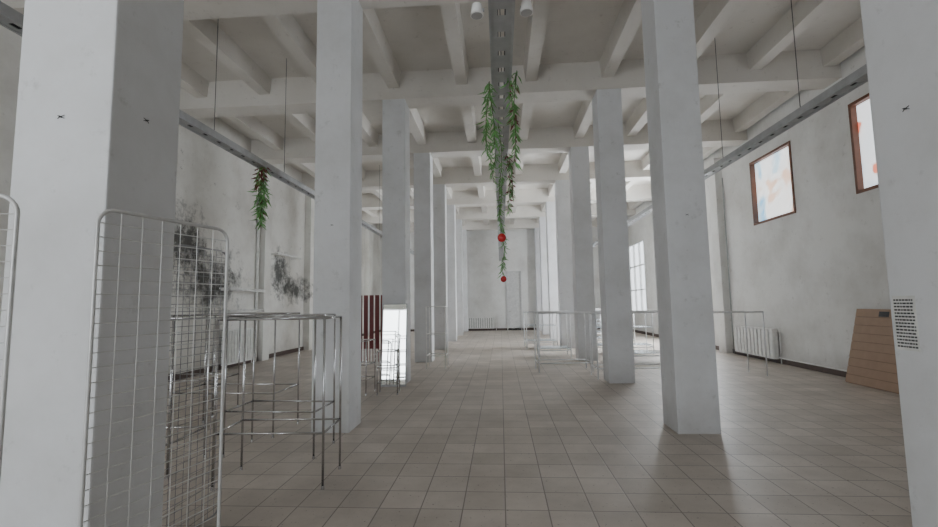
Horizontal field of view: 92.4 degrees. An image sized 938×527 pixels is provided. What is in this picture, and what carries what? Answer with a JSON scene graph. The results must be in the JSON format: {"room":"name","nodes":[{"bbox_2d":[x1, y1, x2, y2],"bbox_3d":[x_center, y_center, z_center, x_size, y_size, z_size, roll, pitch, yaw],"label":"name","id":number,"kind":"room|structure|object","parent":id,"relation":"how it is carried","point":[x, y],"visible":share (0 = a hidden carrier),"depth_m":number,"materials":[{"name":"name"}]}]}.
{"room":"empty industrial hall","nodes":[
{"label":"empty industrial hall","id":0,"kind":"room"},
{"bbox_2d":[0,25,379,375],"bbox_3d":[-6.339,-0.529,10.810,0.300,6.200,30.500,-1,-5,4],"label":"wall","id":1,"kind":"structure","parent":0,"point":[213,183],"depth_m":11.15,"materials":[{"name":"paint"}]},
{"bbox_2d":[221,328,252,365],"bbox_3d":[-5.980,2.178,11.663,0.174,0.950,1.342,-1,-5,4],"label":"radiator","id":2,"kind":"object","parent":1,"relation":"attached to","point":[233,335],"visible":0.73,"depth_m":11.52,"materials":[{"name":"white metal"}]},
{"bbox_2d":[218,309,263,312],"bbox_3d":[-5.915,1.248,11.755,0.335,0.085,1.550,-1,-5,4],"label":"wall rail","id":3,"kind":"object","parent":1,"relation":"attached to","point":[247,310],"visible":0.82,"depth_m":11.62,"materials":[{"name":"white metal"}]},
{"bbox_2d":[219,287,265,291],"bbox_3d":[-5.922,0.703,11.829,0.335,0.085,1.600,-1,-5,4],"label":"wall rail","id":4,"kind":"object","parent":1,"relation":"attached to","point":[230,288],"visible":0.85,"depth_m":11.62,"materials":[{"name":"white metal"}]},
{"bbox_2d":[255,199,260,361],"bbox_3d":[-5.986,0.440,12.712,0.074,4.600,0.074,-4,-6,26],"label":"pipe","id":5,"kind":"object","parent":1,"relation":"attached to","point":[258,231],"visible":0.54,"depth_m":12.69,"materials":[{"name":"white metal"}]},
{"bbox_2d":[257,173,272,360],"bbox_3d":[-5.931,-0.045,13.079,0.180,5.630,0.350,-1,-5,4],"label":"pilaster","id":6,"kind":"object","parent":1,"relation":"attached to","point":[265,234],"depth_m":12.95,"materials":[{"name":"paint"}]},
{"bbox_2d":[168,330,380,381],"bbox_3d":[-6.124,2.495,10.527,0.030,0.120,30.500,-1,-5,4],"label":"baseboard","id":7,"kind":"structure","parent":1,"relation":"attached to","point":[177,377],"depth_m":11.45,"materials":[{"name":"black"}]},
{"bbox_2d":[271,252,301,259],"bbox_3d":[-5.780,-0.232,14.217,0.335,0.070,1.600,-1,-5,4],"label":"wall rail","id":8,"kind":"object","parent":1,"relation":"attached to","point":[277,253],"visible":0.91,"depth_m":13.97,"materials":[{"name":"white metal"}]},
{"bbox_2d":[303,195,314,349],"bbox_3d":[-5.697,0.223,16.108,0.220,5.630,0.450,-1,-5,4],"label":"pilaster","id":9,"kind":"object","parent":1,"relation":"attached to","point":[309,202],"depth_m":15.93,"materials":[{"name":"paint"}]},
{"bbox_2d":[365,228,370,335],"bbox_3d":[-5.199,0.850,23.163,0.220,5.630,0.450,-1,-5,4],"label":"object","id":10,"kind":"structure","parent":1,"relation":"attached to","point":[367,232],"depth_m":23.05,"materials":[{"name":"paint"}]},
{"bbox_2d":[380,227,600,329],"bbox_3d":[1.574,0.674,25.643,14.000,6.200,0.300,-1,-5,4],"label":"wall","id":11,"kind":"structure","parent":0,"point":[487,297],"depth_m":25.50,"materials":[{"name":"paint"}]},
{"bbox_2d":[181,61,377,216],"bbox_3d":[-5.439,-3.468,11.008,0.290,0.340,30.500,-1,-5,4],"label":"ceiling beam","id":12,"kind":"structure","parent":11,"relation":"attached to","point":[192,82],"depth_m":10.99,"materials":[{"name":"paint"}]},
{"bbox_2d":[183,19,413,226],"bbox_3d":[-4.093,-3.499,10.916,0.290,0.340,30.500,-1,-5,4],"label":"ceiling beam","id":13,"kind":"structure","parent":11,"relation":"attached to","point":[204,31],"depth_m":8.20,"materials":[{"name":"paint"}]},
{"bbox_2d":[260,14,413,198],"bbox_3d":[-2.747,-3.530,10.823,0.290,0.340,30.500,-1,-5,4],"label":"ceiling beam","id":14,"kind":"structure","parent":11,"relation":"attached to","point":[285,27],"depth_m":7.71,"materials":[{"name":"paint"}]},
{"bbox_2d":[363,9,464,225],"bbox_3d":[-1.400,-3.560,10.731,0.290,0.340,30.500,-1,-5,4],"label":"ceiling beam","id":15,"kind":"structure","parent":11,"relation":"attached to","point":[375,40],"depth_m":8.32,"materials":[{"name":"paint"}]},
{"bbox_2d":[440,3,488,224],"bbox_3d":[-0.034,-3.591,10.637,0.290,0.340,30.500,-1,-5,4],"label":"ceiling beam","id":16,"kind":"structure","parent":11,"relation":"attached to","point":[451,13],"depth_m":8.23,"materials":[{"name":"paint"}]},
{"bbox_2d":[468,317,496,329],"bbox_3d":[0.716,3.392,25.223,1.642,0.740,0.174,-1,-5,4],"label":"radiator","id":17,"kind":"object","parent":11,"relation":"attached to","point":[474,322],"visible":0.85,"depth_m":25.16,"materials":[{"name":"white metal"}]},
{"bbox_2d":[410,328,601,331],"bbox_3d":[1.613,3.687,25.207,13.340,0.120,0.030,-1,-5,4],"label":"baseboard","id":18,"kind":"structure","parent":11,"relation":"attached to","point":[490,329],"depth_m":25.20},
{"bbox_2d":[506,271,521,329],"bbox_3d":[2.531,2.078,25.240,0.840,3.300,0.120,-1,-5,4],"label":"door","id":19,"kind":"structure","parent":11,"relation":"in","point":[513,282],"depth_m":25.25,"materials":[{"name":"silver metal"}]},
{"bbox_2d":[509,0,549,223],"bbox_3d":[1.343,-3.623,10.543,0.290,0.340,30.500,-1,-5,4],"label":"ceiling beam","id":20,"kind":"structure","parent":11,"relation":"attached to","point":[536,24],"depth_m":8.12,"materials":[{"name":"paint"}]},
{"bbox_2d":[536,0,641,223],"bbox_3d":[2.819,-3.656,10.441,0.290,0.340,30.500,-1,-5,4],"label":"ceiling beam","id":21,"kind":"structure","parent":11,"relation":"attached to","point":[629,18],"depth_m":8.09,"materials":[{"name":"paint"}]},
{"bbox_2d":[590,0,744,190],"bbox_3d":[4.185,-3.687,10.348,0.290,0.340,30.500,-1,-5,4],"label":"ceiling beam","id":22,"kind":"structure","parent":11,"relation":"attached to","point":[717,13],"depth_m":7.42,"materials":[{"name":"paint"}]},
{"bbox_2d":[592,0,838,220],"bbox_3d":[5.582,-3.719,10.252,0.290,0.340,30.500,-1,-5,4],"label":"ceiling beam","id":23,"kind":"structure","parent":11,"relation":"attached to","point":[780,36],"depth_m":7.80,"materials":[{"name":"paint"}]},
{"bbox_2d":[628,17,863,208],"bbox_3d":[6.928,-3.750,10.159,0.290,0.340,30.500,-1,-5,4],"label":"ceiling beam","id":24,"kind":"structure","parent":11,"relation":"attached to","point":[848,42],"depth_m":9.72,"materials":[{"name":"paint"}]},
{"bbox_2d":[182,0,861,210],"bbox_3d":[0.441,-3.871,10.628,14.000,0.200,31.100,-1,-5,4],"label":"ceiling","id":25,"kind":"structure","parent":0,"point":[576,30],"depth_m":8.24,"materials":[{"name":"paint"}]},
{"bbox_2d":[0,1,413,254],"bbox_3d":[-3.068,-2.245,13.751,0.160,2.364,23.500,-1,-5,4],"label":"cable tray","id":26,"kind":"object","parent":25,"relation":"hanging from","point":[11,19],"visible":0.27,"depth_m":6.45,"materials":[{"name":"metal"}]},
{"bbox_2d":[247,165,271,230],"bbox_3d":[-3.496,-1.119,7.550,0.417,1.165,0.453,-1,-5,4],"label":"garland","id":27,"kind":"object","parent":26,"relation":"hanging from","point":[262,187],"visible":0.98,"depth_m":7.53,"materials":[{"name":"green plant"}]},
{"bbox_2d":[488,0,514,260],"bbox_3d":[0.907,-2.367,13.129,0.210,2.364,24.200,-1,-5,4],"label":"cable tray","id":28,"kind":"object","parent":25,"relation":"hanging from","point":[500,23],"visible":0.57,"depth_m":4.57,"materials":[{"name":"metal"}]},
{"bbox_2d":[470,2,483,19],"bbox_3d":[0.066,-2.051,3.650,0.115,0.094,0.110,-1,-5,4],"label":"spotlight","id":29,"kind":"object","parent":28,"relation":"attached to","point":[477,11],"visible":1,"depth_m":3.62,"materials":[{"name":"white plastic"}]},
{"bbox_2d":[473,81,502,159],"bbox_3d":[0.201,-1.502,4.754,0.260,0.863,0.271,-5,-6,36],"label":"garland","id":30,"kind":"object","parent":28,"relation":"hanging from","point":[495,133],"visible":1,"depth_m":4.74,"materials":[{"name":"green plant"}]},
{"bbox_2d":[486,142,499,184],"bbox_3d":[0.371,-1.456,6.529,0.260,0.643,0.223,-3,-6,25],"label":"garland","id":31,"kind":"object","parent":28,"relation":"hanging from","point":[489,149],"visible":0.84,"depth_m":6.54,"materials":[{"name":"green plant"}]},
{"bbox_2d":[496,123,506,233],"bbox_3d":[0.399,-1.102,5.708,0.176,1.496,0.135,-3,-6,25],"label":"garland","id":32,"kind":"object","parent":28,"relation":"hanging from","point":[501,168],"visible":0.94,"depth_m":5.70,"materials":[{"name":"green plant"}]},
{"bbox_2d":[497,228,505,241],"bbox_3d":[0.409,-0.356,5.639,0.110,0.175,0.110,-1,-5,4],"label":"bauble","id":33,"kind":"object","parent":32,"relation":"hanging from","point":[501,237],"visible":1,"depth_m":5.60,"materials":[{"name":"plastic"}]},
{"bbox_2d":[496,173,509,277],"bbox_3d":[0.606,-0.682,8.075,0.264,1.916,0.230,-2,-5,15],"label":"garland","id":34,"kind":"object","parent":28,"relation":"hanging from","point":[501,182],"visible":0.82,"depth_m":8.07,"materials":[{"name":"green plant"}]},
{"bbox_2d":[501,272,506,281],"bbox_3d":[0.614,0.244,7.986,0.110,0.175,0.110,-1,-5,4],"label":"bauble","id":35,"kind":"object","parent":34,"relation":"hanging from","point":[503,278],"visible":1,"depth_m":7.95,"materials":[{"name":"plastic"}]},
{"bbox_2d":[503,153,515,217],"bbox_3d":[0.638,-1.220,7.038,0.232,1.030,0.215,-1,-5,4],"label":"garland","id":36,"kind":"object","parent":28,"relation":"hanging from","point":[508,165],"visible":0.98,"depth_m":7.01,"materials":[{"name":"green plant"}]},
{"bbox_2d":[499,70,521,170],"bbox_3d":[0.444,-1.494,4.746,0.264,1.089,0.256,-1,-5,4],"label":"garland","id":37,"kind":"object","parent":28,"relation":"hanging from","point":[514,110],"visible":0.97,"depth_m":4.73,"materials":[{"name":"green plant"}]},
{"bbox_2d":[520,0,532,16],"bbox_3d":[0.462,-2.060,3.622,0.110,0.094,0.110,-1,-5,4],"label":"spotlight","id":38,"kind":"object","parent":28,"relation":"attached to","point":[526,10],"visible":1,"depth_m":3.59,"materials":[{"name":"white plastic"}]},
{"bbox_2d":[593,0,867,246],"bbox_3d":[4.812,-2.424,13.210,0.160,2.364,23.500,-1,-5,4],"label":"cable tray","id":39,"kind":"object","parent":25,"relation":"hanging from","point":[858,77],"visible":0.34,"depth_m":5.99,"materials":[{"name":"metal"}]},
{"bbox_2d":[162,329,912,526],"bbox_3d":[0.546,2.502,10.055,14.000,0.200,31.100,-1,-5,4],"label":"floor","id":40,"kind":"structure","parent":0,"point":[487,438],"depth_m":4.58,"materials":[{"name":"tile"}]},
{"bbox_2d":[0,193,19,481],"bbox_3d":[-2.064,0.703,1.618,0.666,1.959,0.019,0,-5,-9],"label":"grid panel","id":41,"kind":"object","parent":40,"relation":"on","point":[16,220],"visible":1,"depth_m":1.71,"materials":[{"name":"silver metal"}]},
{"bbox_2d":[0,0,183,526],"bbox_3d":[-2.013,-1.062,2.506,0.510,5.630,0.470,-1,-5,4],"label":"pillar","id":42,"kind":"structure","parent":40,"relation":"on","point":[106,66],"depth_m":2.23,"materials":[{"name":"paint"}]},
{"bbox_2d":[77,209,228,526],"bbox_3d":[-1.473,0.748,2.171,0.019,1.949,0.683,-3,-5,20],"label":"grid panel","id":43,"kind":"object","parent":40,"relation":"on","point":[101,215],"visible":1,"depth_m":2.13,"materials":[{"name":"silver metal"}]},
{"bbox_2d":[165,317,210,478],"bbox_3d":[-3.233,1.243,4.345,1.132,1.410,0.582,-1,-5,2],"label":"frame","id":44,"kind":"object","parent":40,"relation":"on","point":[173,322],"visible":0.2,"depth_m":4.11,"materials":[{"name":"silver metal"}]},
{"bbox_2d":[162,244,224,526],"bbox_3d":[-1.901,0.848,3.139,0.014,1.937,0.537,-2,-5,10],"label":"grid panel","id":45,"kind":"object","parent":40,"relation":"on","point":[204,255],"visible":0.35,"depth_m":3.12,"materials":[{"name":"silver metal"}]},
{"bbox_2d":[168,315,240,417],"bbox_3d":[-4.126,1.461,6.603,1.232,1.410,0.632,-1,-5,4],"label":"frame","id":46,"kind":"object","parent":40,"relation":"on","point":[230,374],"visible":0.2,"depth_m":6.80,"materials":[{"name":"silver metal"}]},
{"bbox_2d":[167,312,299,437],"bbox_3d":[-2.892,1.342,5.620,1.332,1.430,0.632,-1,-5,6],"label":"frame","id":47,"kind":"object","parent":40,"relation":"on","point":[216,314],"visible":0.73,"depth_m":5.70,"materials":[{"name":"silver metal"}]},
{"bbox_2d":[210,316,341,490],"bbox_3d":[-1.673,1.187,4.008,0.952,1.410,0.492,-1,-5,1],"label":"frame","id":48,"kind":"object","parent":40,"relation":"on","point":[245,319],"visible":0.98,"depth_m":3.84,"materials":[{"name":"silver metal"}]},
{"bbox_2d":[222,313,335,458],"bbox_3d":[-1.998,1.259,4.810,0.982,1.420,0.532,-1,-5,6],"label":"frame","id":49,"kind":"object","parent":40,"relation":"on","point":[327,314],"visible":0.91,"depth_m":4.65,"materials":[{"name":"silver metal"}]},
{"bbox_2d":[311,0,362,432],"bbox_3d":[-1.683,-0.768,5.828,0.460,5.630,0.470,-1,-5,4],"label":"pillar","id":50,"kind":"structure","parent":40,"relation":"on","point":[337,272],"depth_m":5.63,"materials":[{"name":"paint"}]},
{"bbox_2d":[361,295,361,361],"bbox_3d":[-2.933,1.752,12.129,0.110,1.780,0.024,0,-5,-13],"label":"panel","id":51,"kind":"object","parent":40,"relation":"on","point":[361,295],"visible":0.4,"depth_m":12.13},
{"bbox_2d":[364,295,367,361],"bbox_3d":[-2.778,1.749,12.118,0.110,1.780,0.024,0,-5,-13],"label":"panel","id":52,"kind":"object","parent":40,"relation":"on","point":[365,296],"visible":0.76,"depth_m":12.12,"materials":[{"name":"red wood"}]},
{"bbox_2d":[361,339,375,395],"bbox_3d":[-1.949,1.786,7.829,0.532,0.909,0.432,-2,-5,10],"label":"frame","id":53,"kind":"object","parent":40,"relation":"on","point":[366,362],"visible":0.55,"depth_m":7.85,"materials":[{"name":"silver metal"}]},
{"bbox_2d":[369,295,373,361],"bbox_3d":[-2.624,1.745,12.107,0.110,1.780,0.024,0,-5,-13],"label":"panel","id":54,"kind":"object","parent":40,"relation":"on","point":[371,297],"visible":0.93,"depth_m":12.11,"materials":[{"name":"red wood"}]},
{"bbox_2d":[375,295,378,361],"bbox_3d":[-2.469,1.742,12.097,0.110,1.780,0.024,0,-5,-13],"label":"panel","id":55,"kind":"object","parent":40,"relation":"on","point":[376,296],"visible":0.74,"depth_m":12.10,"materials":[{"name":"red wood"}]},
{"bbox_2d":[381,295,381,355],"bbox_3d":[-2.314,1.738,12.086,0.110,1.780,0.024,0,-5,-13],"label":"panel","id":56,"kind":"object","parent":40,"relation":"on","point":[381,295],"visible":0.31,"depth_m":12.07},
{"bbox_2d":[376,349,399,395],"bbox_3d":[-1.382,1.859,7.732,0.372,0.728,0.332,-1,-5,-2],"label":"frame","id":57,"kind":"object","parent":40,"relation":"on","point":[380,351],"visible":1,"depth_m":7.61,"materials":[{"name":"silver metal"}]},
{"bbox_2d":[381,304,406,386],"bbox_3d":[-1.409,1.526,8.479,0.470,1.529,0.180,-1,-5,4],"label":"mirror","id":58,"kind":"object","parent":40,"relation":"on","point":[394,322],"visible":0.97,"depth_m":8.48,"materials":[{"name":"clear glass"}]},
{"bbox_2d":[382,99,410,383],"bbox_3d":[-1.456,-0.483,9.037,0.460,5.630,0.470,-1,-5,4],"label":"pillar","id":59,"kind":"structure","parent":40,"relation":"on","point":[395,112],"depth_m":8.89,"materials":[{"name":"paint"}]},
{"bbox_2d":[413,153,434,361],"bbox_3d":[-1.228,-0.197,12.267,0.460,5.630,0.470,-1,-5,4],"label":"pillar","id":60,"kind":"structure","parent":40,"relation":"on","point":[423,162],"depth_m":12.05,"materials":[{"name":"paint"}]},
{"bbox_2d":[426,306,448,368],"bbox_3d":[-0.768,1.764,10.868,0.482,1.459,0.532,-1,-5,4],"label":"frame","id":61,"kind":"object","parent":40,"relation":"on","point":[445,332],"visible":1,"depth_m":10.68,"materials":[{"name":"silver metal"}]},
{"bbox_2d":[433,184,447,349],"bbox_3d":[-1.000,0.090,15.496,0.460,5.630,0.470,-1,-5,4],"label":"pillar","id":62,"kind":"structure","parent":40,"relation":"on","point":[439,190],"depth_m":15.28,"materials":[{"name":"paint"}]},
{"bbox_2d":[447,205,456,340],"bbox_3d":[-0.772,0.377,18.725,0.460,5.630,0.470,-1,-5,4],"label":"pillar","id":63,"kind":"structure","parent":40,"relation":"on","point":[451,209],"depth_m":18.50,"materials":[{"name":"paint"}]},
{"bbox_2d":[456,219,463,335],"bbox_3d":[-0.544,0.664,21.955,0.460,5.630,0.470,-1,-5,4],"label":"pillar","id":64,"kind":"structure","parent":40,"relation":"on","point":[459,251],"depth_m":21.74,"materials":[{"name":"paint"}]},
{"bbox_2d":[462,230,467,331],"bbox_3d":[-0.325,0.939,25.050,0.460,5.630,0.400,-1,-5,4],"label":"pillar","id":65,"kind":"structure","parent":40,"relation":"on","point":[464,232],"depth_m":24.86,"materials":[{"name":"paint"}]},
{"bbox_2d":[534,228,541,330],"bbox_3d":[3.919,0.842,24.759,0.470,5.630,0.400,-1,-5,4],"label":"pillar","id":66,"kind":"structure","parent":40,"relation":"on","point":[536,230],"depth_m":24.61,"materials":[{"name":"paint"}]},
{"bbox_2d":[523,311,557,347],"bbox_3d":[2.392,2.218,15.133,1.032,1.214,0.832,-1,-5,1],"label":"frame","id":67,"kind":"object","parent":40,"relation":"on","point":[526,312],"visible":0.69,"depth_m":14.79,"materials":[{"name":"silver metal"}]},
{"bbox_2d":[525,324,555,325],"bbox_3d":[2.390,2.069,15.146,0.960,0.015,0.760,-1,-5,1],"label":"glass shelf","id":68,"kind":"object","parent":67,"relation":"attached to","point":[525,324],"depth_m":14.78,"materials":[{"name":"clear glass"}]},
{"bbox_2d":[525,339,556,340],"bbox_3d":[2.398,2.567,15.101,0.960,0.015,0.760,-1,-5,1],"label":"glass shelf","id":69,"kind":"object","parent":67,"relation":"attached to","point":[525,339],"depth_m":14.88,"materials":[{"name":"glass"}]},
{"bbox_2d":[539,217,548,334],"bbox_3d":[3.700,0.567,21.663,0.470,5.630,0.470,-1,-5,4],"label":"pillar","id":70,"kind":"structure","parent":40,"relation":"on","point":[542,220],"depth_m":21.47,"materials":[{"name":"paint"}]},
{"bbox_2d":[545,201,559,339],"bbox_3d":[3.472,0.280,18.434,0.470,5.630,0.470,-1,-5,4],"label":"pillar","id":71,"kind":"structure","parent":40,"relation":"on","point":[553,304],"depth_m":18.24,"materials":[{"name":"paint"}]},
{"bbox_2d":[536,311,571,357],"bbox_3d":[2.366,1.970,12.641,0.882,1.263,0.732,-1,-5,4],"label":"frame","id":72,"kind":"object","parent":40,"relation":"on","point":[540,347],"visible":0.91,"depth_m":12.35,"materials":[{"name":"silver metal"}]},
{"bbox_2d":[540,346,569,348],"bbox_3d":[2.372,2.342,12.607,0.810,0.015,0.660,-1,-5,4],"label":"glass shelf","id":73,"kind":"object","parent":72,"relation":"attached to","point":[541,347],"depth_m":12.44,"materials":[{"name":"glass"}]},
{"bbox_2d":[533,312,593,372],"bbox_3d":[2.080,1.729,10.015,1.182,1.283,0.632,-1,-5,1],"label":"frame","id":74,"kind":"object","parent":40,"relation":"on","point":[534,313],"visible":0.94,"depth_m":9.77,"materials":[{"name":"silver metal"}]},
{"bbox_2d":[554,180,575,347],"bbox_3d":[3.244,-0.006,15.205,0.470,5.630,0.470,-1,-5,4],"label":"pillar","id":75,"kind":"structure","parent":40,"relation":"on","point":[562,187],"depth_m":15.00,"materials":[{"name":"paint"}]},
{"bbox_2d":[568,146,596,360],"bbox_3d":[3.016,-0.293,11.976,0.470,5.630,0.470,-1,-5,4],"label":"pillar","id":76,"kind":"structure","parent":40,"relation":"on","point":[579,169],"depth_m":11.78,"materials":[{"name":"paint"}]},
{"bbox_2d":[596,308,601,333],"bbox_3d":[4.874,2.530,19.056,1.632,1.214,0.832,-1,-5,1],"label":"frame","id":77,"kind":"object","parent":40,"relation":"on","point":[596,308],"visible":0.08,"depth_m":19.40,"materials":[{"name":"silver metal"}]},
{"bbox_2d":[592,88,634,382],"bbox_3d":[2.788,-0.580,8.746,0.470,5.630,0.470,-1,-5,4],"label":"pillar","id":78,"kind":"structure","parent":40,"relation":"on","point":[610,182],"depth_m":8.54,"materials":[{"name":"paint"}]},
{"bbox_2d":[595,310,635,345],"bbox_3d":[4.842,2.234,15.764,1.632,1.214,0.832,-1,-5,1],"label":"frame","id":79,"kind":"object","parent":40,"relation":"on","point":[598,337],"visible":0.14,"depth_m":15.37,"materials":[{"name":"silver metal"}]},
{"bbox_2d":[588,311,660,378],"bbox_3d":[3.417,1.622,9.075,1.832,1.283,0.582,-1,-5,2],"label":"frame","id":80,"kind":"object","parent":40,"relation":"on","point":[589,313],"visible":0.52,"depth_m":8.86,"materials":[{"name":"silver metal"}]},
{"bbox_2d":[596,311,654,353],"bbox_3d":[4.460,2.010,13.194,1.632,1.213,0.732,-2,-5,6],"label":"frame","id":81,"kind":"object","parent":40,"relation":"on","point":[645,326],"visible":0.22,"depth_m":12.89,"materials":[{"name":"silver metal"}]},
{"bbox_2d":[597,326,648,327],"bbox_3d":[4.458,1.860,13.207,1.560,0.015,0.660,-2,-5,6],"label":"glass shelf","id":82,"kind":"object","parent":81,"relation":"attached to","point":[597,326],"depth_m":13.04,"materials":[{"name":"clear glass"}]},
{"bbox_2d":[598,343,651,345],"bbox_3d":[4.466,2.358,13.162,1.560,0.015,0.660,-2,-5,6],"label":"glass shelf","id":83,"kind":"object","parent":81,"relation":"attached to","point":[599,344],"depth_m":13.07,"materials":[{"name":"clear glass"}]},
{"bbox_2d":[632,310,659,355],"bbox_3d":[4.312,1.800,11.109,1.732,1.263,0.732,-1,-5,3],"label":"frame","id":84,"kind":"object","parent":40,"relation":"on","point":[635,351],"visible":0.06,"depth_m":10.86,"materials":[{"name":"silver metal"}]},
{"bbox_2d":[634,350,659,353],"bbox_3d":[4.319,2.172,11.076,1.660,0.015,0.660,-1,-5,3],"label":"glass shelf","id":85,"kind":"object","parent":84,"relation":"attached to","point":[635,351],"depth_m":11.02,"materials":[{"name":"clear glass"}]},
{"bbox_2d":[641,0,720,433],"bbox_3d":[2.561,-0.865,5.537,0.470,5.630,0.470,-1,-5,4],"label":"pillar","id":86,"kind":"structure","parent":40,"relation":"on","point":[688,364],"depth_m":5.32,"materials":[{"name":"paint"}]},
{"bbox_2d":[713,311,767,375],"bbox_3d":[5.176,1.610,9.153,1.332,1.263,0.632,-1,-5,0],"label":"frame","id":87,"kind":"object","parent":40,"relation":"on","point":[744,312],"visible":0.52,"depth_m":8.90,"materials":[{"name":"silver metal"}]},
{"bbox_2d":[779,357,846,371],"bbox_3d":[6.853,1.996,7.735,0.030,0.185,4.915,-1,-5,4],"label":"pipe","id":88,"kind":"object","parent":40,"relation":"on","point":[779,357],"visible":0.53,"depth_m":9.03,"materials":[{"name":"white metal"}]},
{"bbox_2d":[845,309,898,393],"bbox_3d":[6.820,1.395,7.244,0.333,1.300,1.700,-1,-5,4],"label":"board","id":89,"kind":"object","parent":40,"relation":"on","point":[872,358],"visible":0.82,"depth_m":7.59,"materials":[{"name":"wood"}]},
{"bbox_2d":[860,0,937,526],"bbox_3d":[2.386,-1.162,2.204,0.490,5.630,0.470,-1,-5,4],"label":"pillar","id":90,"kind":"structure","parent":40,"relation":"on","point":[901,36],"depth_m":2.20,"materials":[{"name":"paint"}]},
{"bbox_2d":[892,296,920,351],"bbox_3d":[2.174,0.296,2.241,0.002,0.270,0.128,-1,-5,4],"label":"notice sheet","id":91,"kind":"object","parent":90,"relation":"attached to","point":[904,307],"visible":1,"depth_m":2.24,"materials":[{"name":"white paper"}]},
{"bbox_2d":[627,46,890,369],"bbox_3d":[7.326,-0.840,9.873,0.300,6.200,30.500,-1,-5,4],"label":"wall","id":92,"kind":"structure","parent":0,"point":[809,270],"depth_m":9.50,"materials":[{"name":"paint"}]},
{"bbox_2d":[0,0,487,20],"bbox_3d":[0.121,-3.898,5.979,13.400,0.570,0.470,-1,-5,4],"label":"ceiling beam","id":93,"kind":"structure","parent":92,"relation":"attached to","point":[193,9],"depth_m":6.20,"materials":[{"name":"paint"}]},
{"bbox_2d":[302,160,649,190],"bbox_3d":[0.804,-3.039,15.646,13.400,0.570,0.470,-1,-5,4],"label":"beam","id":94,"kind":"structure","parent":92,"relation":"attached to","point":[535,173],"depth_m":15.44,"materials":[{"name":"paint"}]},
{"bbox_2d":[377,218,596,231],"bbox_3d":[1.479,-2.191,25.200,13.400,0.570,0.400,-1,-5,4],"label":"beam","id":95,"kind":"structure","parent":92,"relation":"attached to","point":[475,225],"depth_m":25.00,"materials":[{"name":"paint"}]},
{"bbox_2d":[362,202,635,223],"bbox_3d":[1.260,-2.466,22.105,13.400,0.570,0.470,-1,-5,4],"label":"beam","id":96,"kind":"structure","parent":92,"relation":"attached to","point":[531,211],"depth_m":21.89,"materials":[{"name":"paint"}]},
{"bbox_2d":[251,119,747,163],"bbox_3d":[0.576,-3.326,12.417,13.400,0.570,0.470,-1,-5,4],"label":"beam","id":97,"kind":"structure","parent":92,"relation":"attached to","point":[542,140],"depth_m":12.21,"materials":[{"name":"paint"}]},
{"bbox_2d":[362,185,651,209],"bbox_3d":[1.032,-2.752,18.876,13.400,0.570,0.470,-1,-5,4],"label":"beam","id":98,"kind":"structure","parent":92,"relation":"attached to","point":[533,196],"depth_m":18.64,"materials":[{"name":"paint"}]},
{"bbox_2d":[180,50,841,118],"bbox_3d":[0.348,-3.613,9.188,13.400,0.570,0.470,-1,-5,4],"label":"ceiling beam","id":99,"kind":"structure","parent":92,"relation":"attached to","point":[577,81],"depth_m":8.98,"materials":[{"name":"paint"}]},
{"bbox_2d":[629,239,647,314],"bbox_3d":[8.052,0.688,21.411,0.140,3.400,2.600,-1,-5,4],"label":"window","id":100,"kind":"structure","parent":92,"relation":"in","point":[636,250],"depth_m":21.49,"materials":[{"name":"white glass"}]},
{"bbox_2d":[707,158,732,352],"bbox_3d":[7.310,-0.263,13.104,0.200,5.630,0.420,-1,-5,4],"label":"pilaster","id":101,"kind":"object","parent":92,"relation":"attached to","point":[715,181],"depth_m":12.98,"materials":[{"name":"paint"}]},
{"bbox_2d":[722,178,734,353],"bbox_3d":[7.348,0.022,12.764,0.032,5.000,0.032,-1,-5,4],"label":"pipe","id":102,"kind":"object","parent":92,"relation":"attached to","point":[722,178],"visible":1,"depth_m":12.74,"materials":[{"name":"metal"}]},
{"bbox_2d":[633,329,846,376],"bbox_3d":[7.211,2.191,9.612,0.030,0.120,30.500,-1,-5,4],"label":"baseboard","id":103,"kind":"structure","parent":92,"relation":"attached to","point":[786,362],"depth_m":9.92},
{"bbox_2d":[733,325,781,363],"bbox_3d":[7.251,2.003,11.325,0.174,0.800,1.892,-1,-5,4],"label":"radiator","id":104,"kind":"object","parent":92,"relation":"attached to","point":[755,335],"visible":0.94,"depth_m":11.17,"materials":[{"name":"white metal"}]},
{"bbox_2d":[749,141,795,225],"bbox_3d":[7.262,-1.851,10.737,0.140,1.630,1.630,-1,-5,4],"label":"picture","id":105,"kind":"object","parent":92,"relation":"in","point":[771,174],"depth_m":10.79,"materials":[{"name":"white paper"}]},
{"bbox_2d":[848,93,878,193],"bbox_3d":[7.026,-2.171,7.411,0.140,1.680,1.670,-1,-5,4],"label":"picture","id":106,"kind":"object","parent":92,"relation":"in","point":[859,111],"depth_m":8.11,"materials":[{"name":"white paper"}]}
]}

